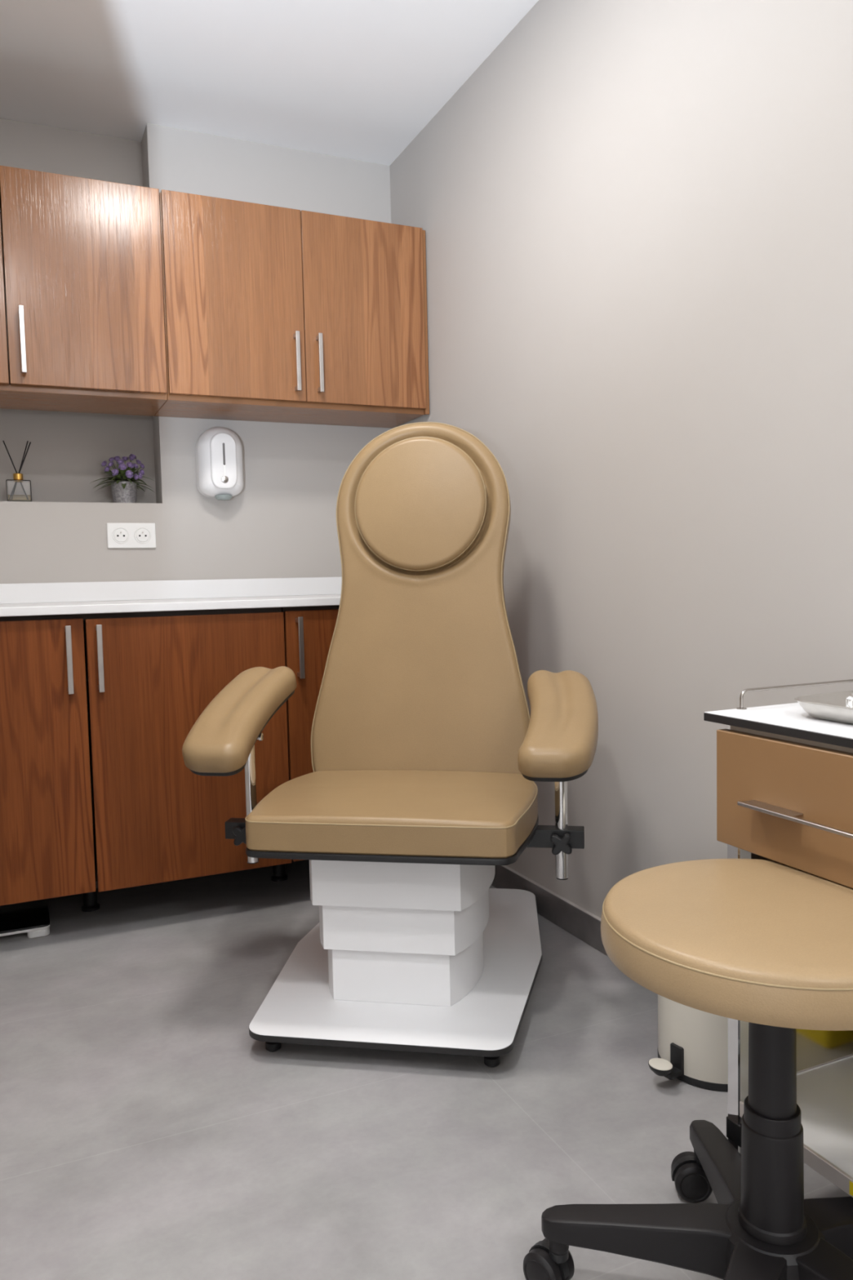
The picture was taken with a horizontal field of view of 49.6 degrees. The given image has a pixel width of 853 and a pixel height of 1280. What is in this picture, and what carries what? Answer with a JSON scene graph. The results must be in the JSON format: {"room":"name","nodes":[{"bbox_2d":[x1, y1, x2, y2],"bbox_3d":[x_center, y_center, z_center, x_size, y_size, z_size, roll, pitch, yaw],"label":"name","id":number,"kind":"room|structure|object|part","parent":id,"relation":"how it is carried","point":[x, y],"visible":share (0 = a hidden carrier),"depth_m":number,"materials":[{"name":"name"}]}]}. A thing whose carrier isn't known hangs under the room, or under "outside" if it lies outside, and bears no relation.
{"room":"medical treatment room","nodes":[
{"label":"medical treatment room","id":0,"kind":"room"},
{"bbox_2d":[5,479,31,502],"bbox_3d":[-1.289,-0.469,2.920,0.072,0.070,0.060,-3,4,-24],"label":"bottle","id":1,"kind":"object","parent":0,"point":[17,490],"depth_m":2.89,"materials":[{"name":"clear glass"}]},
{"bbox_2d":[0,118,395,828],"bbox_3d":[-0.939,-0.456,3.149,1.720,2.422,0.250,-3,4,-24],"label":"wall","id":2,"kind":"structure","parent":0,"point":[282,523],"depth_m":3.08,"materials":[{"name":"beige paint"}]},
{"bbox_2d":[2,440,31,502],"bbox_3d":[-1.289,-0.531,2.917,0.082,0.196,0.060,-3,4,-24],"label":"reed diffuser","id":3,"kind":"object","parent":2,"relation":"in","point":[18,489],"visible":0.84,"depth_m":2.90,"materials":[{"name":"clear glass"}]},
{"bbox_2d":[0,165,167,416],"bbox_3d":[-1.208,-1.003,2.672,0.832,0.603,0.340,-3,4,-24],"label":"upper cabinet","id":4,"kind":"object","parent":2,"relation":"attached to","point":[82,330],"visible":1,"depth_m":2.63,"materials":[{"name":"brown wood"}]},
{"bbox_3d":[-1.350,-0.995,2.467,0.400,0.587,0.019,-3,4,-24],"label":"door","id":5,"kind":"part","parent":4,"relation":"part of","materials":[{"name":"brown wood"}]},
{"bbox_3d":[-1.117,-0.829,2.553,0.012,0.181,0.032,-3,4,-24],"label":"handle","id":6,"kind":"part","parent":4,"relation":"part of","materials":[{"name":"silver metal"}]},
{"bbox_3d":[-1.212,-0.712,2.715,0.832,0.017,0.287,-3,4,-24],"label":"panel","id":7,"kind":"part","parent":4,"relation":"part of","materials":[{"name":"brown wood"}]},
{"bbox_2d":[93,453,154,502],"bbox_3d":[-0.998,-0.531,3.048,0.207,0.166,0.162,-1,4,5],"label":"potted flowers","id":8,"kind":"object","parent":2,"relation":"in","point":[123,488],"visible":0.99,"depth_m":3.02,"materials":[{"name":"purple plant"}]},
{"bbox_3d":[-1.056,-0.577,3.022,0.020,0.022,0.026,-3,4,-24],"label":"flower","id":9,"kind":"part","parent":8,"relation":"part of","materials":[{"name":"purple plant"}]},
{"bbox_3d":[-1.043,-0.556,3.011,0.018,0.025,0.026,-3,4,-24],"label":"flower","id":10,"kind":"part","parent":8,"relation":"part of","materials":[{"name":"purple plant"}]},
{"bbox_3d":[-1.029,-0.573,3.008,0.020,0.019,0.023,-3,4,-24],"label":"flower","id":11,"kind":"part","parent":8,"relation":"part of","materials":[{"name":"purple plant"}]},
{"bbox_3d":[-1.011,-0.544,2.998,0.026,0.025,0.015,0,4,15],"label":"flower","id":12,"kind":"part","parent":8,"relation":"part of","materials":[{"name":"purple plant"}]},
{"bbox_3d":[-1.017,-0.597,3.034,0.026,0.015,0.027,-3,4,-24],"label":"flower","id":13,"kind":"part","parent":8,"relation":"part of","materials":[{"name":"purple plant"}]},
{"bbox_3d":[-0.999,-0.581,3.008,0.026,0.018,0.025,-3,4,-24],"label":"flower","id":14,"kind":"part","parent":8,"relation":"part of","materials":[{"name":"purple plant"}]},
{"bbox_3d":[-0.988,-0.563,3.002,0.027,0.023,0.021,-3,4,-24],"label":"flower","id":15,"kind":"part","parent":8,"relation":"part of","materials":[{"name":"purple plant"}]},
{"bbox_3d":[-0.998,-0.483,3.047,0.081,0.071,0.081,-3,4,-24],"label":"pot","id":16,"kind":"part","parent":8,"relation":"part of","materials":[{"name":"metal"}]},
{"bbox_3d":[-0.993,-0.598,3.043,0.026,0.014,0.026,-3,4,-24],"label":"flower","id":17,"kind":"part","parent":8,"relation":"part of","materials":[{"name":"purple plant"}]},
{"bbox_3d":[-0.967,-0.540,3.007,0.026,0.027,0.016,-3,4,-24],"label":"flower","id":18,"kind":"part","parent":8,"relation":"part of","materials":[{"name":"purple plant"}]},
{"bbox_3d":[-0.969,-0.573,3.022,0.023,0.021,0.027,1,4,32],"label":"flower","id":19,"kind":"part","parent":8,"relation":"part of","materials":[{"name":"purple plant"}]},
{"bbox_3d":[-0.952,-0.535,3.028,0.012,0.022,0.021,-1,4,10],"label":"flower","id":20,"kind":"part","parent":8,"relation":"part of","materials":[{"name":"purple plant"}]},
{"bbox_3d":[-0.942,-0.540,3.039,0.013,0.023,0.023,-2,4,-7],"label":"flower","id":21,"kind":"part","parent":8,"relation":"part of","materials":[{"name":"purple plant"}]},
{"bbox_2d":[106,523,155,548],"bbox_3d":[-0.958,-0.339,3.000,0.151,0.081,0.016,-3,4,-24],"label":"wall outlet","id":22,"kind":"object","parent":2,"relation":"attached to","point":[119,535],"visible":1,"depth_m":3.00,"materials":[{"name":"white plastic"}]},
{"bbox_2d":[111,527,128,543],"bbox_3d":[-0.988,-0.338,2.985,0.053,0.053,0.005,-3,4,-24],"label":"socket","id":23,"kind":"object","parent":22,"relation":"attached to","point":[119,535],"depth_m":2.98,"materials":[{"name":"white plastic"}]},
{"bbox_2d":[133,527,151,543],"bbox_3d":[-0.926,-0.341,3.013,0.053,0.053,0.005,-3,4,-24],"label":"socket","id":24,"kind":"object","parent":22,"relation":"attached to","point":[141,535],"depth_m":3.01,"materials":[{"name":"white plastic"}]},
{"bbox_2d":[195,426,243,500],"bbox_3d":[-0.681,-0.587,3.062,0.148,0.242,0.106,-3,4,-24],"label":"soap dispenser","id":25,"kind":"object","parent":2,"relation":"attached to","point":[218,450],"visible":1,"depth_m":3.02,"materials":[{"name":"white plastic"}]},
{"bbox_3d":[-0.664,-0.587,3.025,0.085,0.183,0.016,-3,4,-24],"label":"panel","id":26,"kind":"part","parent":25,"relation":"part of","materials":[{"name":"white plastic"}]},
{"bbox_2d":[154,189,429,428],"bbox_3d":[-0.439,-1.044,3.018,0.854,0.603,0.340,-3,4,-24],"label":"upper cabinet","id":27,"kind":"object","parent":2,"relation":"attached to","point":[273,313],"visible":0.97,"depth_m":2.88,"materials":[{"name":"brown wood"}]},
{"bbox_3d":[-0.580,-1.035,2.813,0.420,0.587,0.019,-3,4,-24],"label":"door","id":28,"kind":"part","parent":27,"relation":"part of","materials":[{"name":"brown wood"}]},
{"bbox_3d":[-0.449,-0.752,3.058,0.839,0.017,0.287,-3,4,-24],"label":"panel","id":29,"kind":"part","parent":27,"relation":"part of","materials":[{"name":"brown wood"}]},
{"bbox_3d":[-0.402,-0.866,2.875,0.012,0.181,0.032,-3,4,-24],"label":"handle","id":30,"kind":"part","parent":27,"relation":"part of","materials":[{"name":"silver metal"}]},
{"bbox_3d":[-0.335,-0.870,2.906,0.012,0.181,0.032,-3,4,-24],"label":"handle","id":31,"kind":"part","parent":27,"relation":"part of","materials":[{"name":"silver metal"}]},
{"bbox_3d":[-0.199,-1.055,2.985,0.413,0.587,0.019,-3,4,-24],"label":"door","id":32,"kind":"part","parent":27,"relation":"part of","materials":[{"name":"brown wood"}]},
{"bbox_2d":[0,0,538,165],"bbox_3d":[-0.407,-1.542,0.527,3.000,0.060,5.350,-3,4,-24],"label":"ceiling","id":33,"kind":"structure","parent":0,"point":[360,80],"depth_m":2.64,"materials":[{"name":"white paint"}]},
{"bbox_2d":[0,859,849,1279],"bbox_3d":[-0.350,0.934,0.688,3.000,0.060,5.350,-3,4,-24],"label":"floor","id":34,"kind":"structure","parent":0,"point":[145,1132],"depth_m":1.62,"materials":[{"name":"concrete"}]},
{"bbox_2d":[0,898,49,937],"bbox_3d":[-1.220,0.785,2.572,0.310,0.032,0.290,-3,4,-24],"label":"bathroom scale","id":35,"kind":"object","parent":34,"relation":"on","point":[32,917],"visible":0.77,"depth_m":2.54,"materials":[{"name":"black glass"}]},
{"bbox_2d":[0,607,291,911],"bbox_3d":[-0.997,0.353,2.678,1.068,0.870,0.631,-3,4,-24],"label":"base cabinet","id":36,"kind":"object","parent":34,"relation":"on","point":[151,675],"visible":0.98,"depth_m":2.45,"materials":[{"name":"brown wood"}]},
{"bbox_3d":[-1.127,0.317,2.318,0.530,0.722,0.019,-3,4,-24],"label":"door","id":37,"kind":"part","parent":36,"relation":"part of","materials":[{"name":"brown wood"}]},
{"bbox_3d":[-0.917,0.051,2.371,0.014,0.175,0.032,-3,4,-24],"label":"handle","id":38,"kind":"part","parent":36,"relation":"part of","materials":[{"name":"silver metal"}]},
{"bbox_3d":[-0.848,0.047,2.400,0.014,0.175,0.032,-3,4,-24],"label":"handle","id":39,"kind":"part","parent":36,"relation":"part of","materials":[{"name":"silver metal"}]},
{"bbox_2d":[0,577,342,617],"bbox_3d":[-0.744,-0.139,2.775,1.698,0.085,0.620,-3,4,-24],"label":"countertop","id":40,"kind":"structure","parent":36,"relation":"on","point":[108,597],"depth_m":2.93,"materials":[{"name":"white stone"}]},
{"bbox_3d":[-0.640,0.293,2.536,0.527,0.722,0.019,-3,4,-24],"label":"door","id":41,"kind":"part","parent":36,"relation":"part of","materials":[{"name":"brown wood"}]},
{"bbox_2d":[271,604,339,881],"bbox_3d":[-0.238,0.314,3.021,0.592,0.870,0.628,-3,4,-24],"label":"base cabinet","id":42,"kind":"object","parent":34,"relation":"on","point":[308,631],"visible":0.21,"depth_m":2.65,"materials":[{"name":"brown wood"}]},
{"bbox_3d":[-0.359,0.021,2.623,0.014,0.175,0.032,-3,4,-24],"label":"handle","id":43,"kind":"part","parent":42,"relation":"part of","materials":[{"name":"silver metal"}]},
{"bbox_2d":[182,422,598,1066],"bbox_3d":[-0.045,0.127,2.180,0.882,1.343,0.907,-1,4,10],"label":"chair","id":44,"kind":"object","parent":34,"relation":"on","point":[428,753],"visible":1,"depth_m":2.08,"materials":[{"name":"beige leather"}]},
{"bbox_3d":[-0.424,0.170,2.098,0.165,0.190,0.390,-1,4,10],"label":"armrest","id":45,"kind":"part","parent":44,"relation":"part of","materials":[{"name":"beige leather"}]},
{"bbox_3d":[-0.419,0.446,2.112,0.045,0.045,0.023,-1,4,10],"label":"clamp knob","id":46,"kind":"part","parent":44,"relation":"part of","materials":[{"name":"black plastic"}]},
{"bbox_3d":[-0.407,0.362,2.136,0.028,0.304,0.028,-1,4,10],"label":"post","id":47,"kind":"part","parent":44,"relation":"part of","materials":[{"name":"silver metal"}]},
{"bbox_3d":[-0.061,0.366,2.030,0.599,0.074,0.480,-1,4,10],"label":"seat","id":48,"kind":"part","parent":44,"relation":"part of","materials":[{"name":"beige leather"}]},
{"bbox_3d":[-0.023,0.749,2.219,0.598,0.012,0.907,-1,4,10],"label":"plate","id":49,"kind":"part","parent":44,"relation":"part of","materials":[{"name":"white metal"}]},
{"bbox_3d":[-0.011,-0.101,2.343,0.555,0.906,0.222,-1,4,10],"label":"backrest","id":50,"kind":"part","parent":44,"relation":"part of","materials":[{"name":"beige leather"}]},
{"bbox_3d":[0.283,0.166,1.955,0.158,0.175,0.395,-1,4,10],"label":"armrest","id":51,"kind":"part","parent":44,"relation":"part of","materials":[{"name":"beige leather"}]},
{"bbox_3d":[0.294,0.361,2.012,0.028,0.317,0.028,-1,4,10],"label":"post","id":52,"kind":"part","parent":44,"relation":"part of","materials":[{"name":"silver metal"}]},
{"bbox_3d":[0.290,0.438,1.986,0.045,0.045,0.023,-1,4,10],"label":"clamp knob","id":53,"kind":"part","parent":44,"relation":"part of","materials":[{"name":"black plastic"}]},
{"bbox_2d":[523,858,852,1279],"bbox_3d":[0.445,0.585,1.120,0.568,0.545,0.585,-3,4,-24],"label":"stool","id":54,"kind":"object","parent":34,"relation":"on","point":[767,944],"visible":0.97,"depth_m":1.09,"materials":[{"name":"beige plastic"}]},
{"bbox_3d":[0.271,0.755,1.177,0.248,0.081,0.062,0,4,17],"label":"arm","id":55,"kind":"part","parent":54,"relation":"part of","materials":[{"name":"black plastic"}]},
{"bbox_3d":[0.419,0.745,1.290,0.062,0.081,0.248,-1,4,-1],"label":"arm","id":56,"kind":"part","parent":54,"relation":"part of","materials":[{"name":"black plastic"}]},
{"bbox_3d":[0.414,0.344,1.105,0.404,0.061,0.404,-3,4,-24],"label":"seat","id":57,"kind":"part","parent":54,"relation":"part of","materials":[{"name":"beige leather"}]},
{"bbox_3d":[0.333,0.765,1.001,0.062,0.081,0.248,1,5,35],"label":"arm","id":58,"kind":"part","parent":54,"relation":"part of","materials":[{"name":"black plastic"}]},
{"bbox_3d":[0.520,0.761,1.005,0.062,0.081,0.248,-4,5,-37],"label":"arm","id":59,"kind":"part","parent":54,"relation":"part of","materials":[{"name":"black plastic"}]},
{"bbox_3d":[0.574,0.748,1.184,0.248,0.081,0.062,-3,4,-19],"label":"arm","id":60,"kind":"part","parent":54,"relation":"part of","materials":[{"name":"black plastic"}]},
{"bbox_2d":[648,994,728,1091],"bbox_3d":[0.531,0.622,1.766,0.253,0.382,0.215,-1,4,0],"label":"pedal bin","id":61,"kind":"object","parent":34,"relation":"on","point":[693,1043],"visible":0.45,"depth_m":1.69,"materials":[{"name":"beige metal"}]},
{"bbox_2d":[703,679,852,1197],"bbox_3d":[0.701,0.465,1.181,0.396,0.764,0.625,-3,4,-24],"label":"trolley","id":62,"kind":"object","parent":34,"relation":"on","point":[784,773],"visible":0.63,"depth_m":1.27,"materials":[{"name":"white laminate"}]},
{"bbox_3d":[0.458,0.530,1.353,0.025,0.480,0.025,-3,4,-24],"label":"leg","id":63,"kind":"part","parent":62,"relation":"part of","materials":[{"name":"silver metal"}]},
{"bbox_3d":[0.601,0.308,1.411,0.302,0.052,0.007,-3,4,-24],"label":"rail","id":64,"kind":"part","parent":62,"relation":"part of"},
{"bbox_3d":[0.551,0.227,1.101,0.019,0.165,0.568,-3,4,-24],"label":"drawer","id":65,"kind":"part","parent":62,"relation":"part of","materials":[{"name":"beige laminate"}]},
{"bbox_3d":[0.591,0.083,1.445,0.270,0.030,0.015,-3,4,-24],"label":"gallery rail","id":66,"kind":"part","parent":62,"relation":"part of","materials":[{"name":"silver metal"}]},
{"bbox_3d":[0.522,0.234,1.107,0.030,0.005,0.383,-3,4,-24],"label":"handle","id":67,"kind":"part","parent":62,"relation":"part of","materials":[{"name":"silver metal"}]},
{"bbox_2d":[743,1055,852,1177],"bbox_3d":[0.716,0.686,1.194,0.339,0.016,0.536,-3,4,-24],"label":"shelf","id":68,"kind":"object","parent":62,"relation":"attached to","point":[824,1087],"depth_m":1.31,"materials":[{"name":"white metal"}]},
{"bbox_2d":[794,690,852,724],"bbox_3d":[0.663,0.098,1.217,0.213,0.026,0.315,-3,4,-24],"label":"tray","id":69,"kind":"object","parent":62,"relation":"on","point":[833,707],"visible":1,"depth_m":1.27,"materials":[{"name":"metal"}]},
{"bbox_2d":[846,693,852,707],"bbox_3d":[0.630,0.088,1.310,0.063,0.032,0.063,-3,4,-24],"label":"steel canister","id":70,"kind":"object","parent":69,"relation":"in","point":[850,699],"visible":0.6,"depth_m":1.31,"materials":[{"name":"silver metal"}]},
{"bbox_3d":[0.605,0.496,1.423,0.302,0.324,0.007,-3,4,-24],"label":"panel","id":71,"kind":"part","parent":62,"relation":"part of","materials":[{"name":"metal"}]},
{"bbox_2d":[389,0,852,918],"bbox_3d":[0.942,-0.373,1.203,0.100,2.422,5.350,-3,4,-24],"label":"wall","id":72,"kind":"structure","parent":0,"point":[636,216],"depth_m":2.04,"materials":[{"name":"beige paint"}]},
{"bbox_2d":[491,865,608,955],"bbox_3d":[0.928,0.799,1.233,0.012,0.080,4.900,-3,4,-24],"label":"baseboard","id":73,"kind":"structure","parent":72,"relation":"attached to","point":[573,920],"depth_m":2.48,"materials":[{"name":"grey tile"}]}
]}

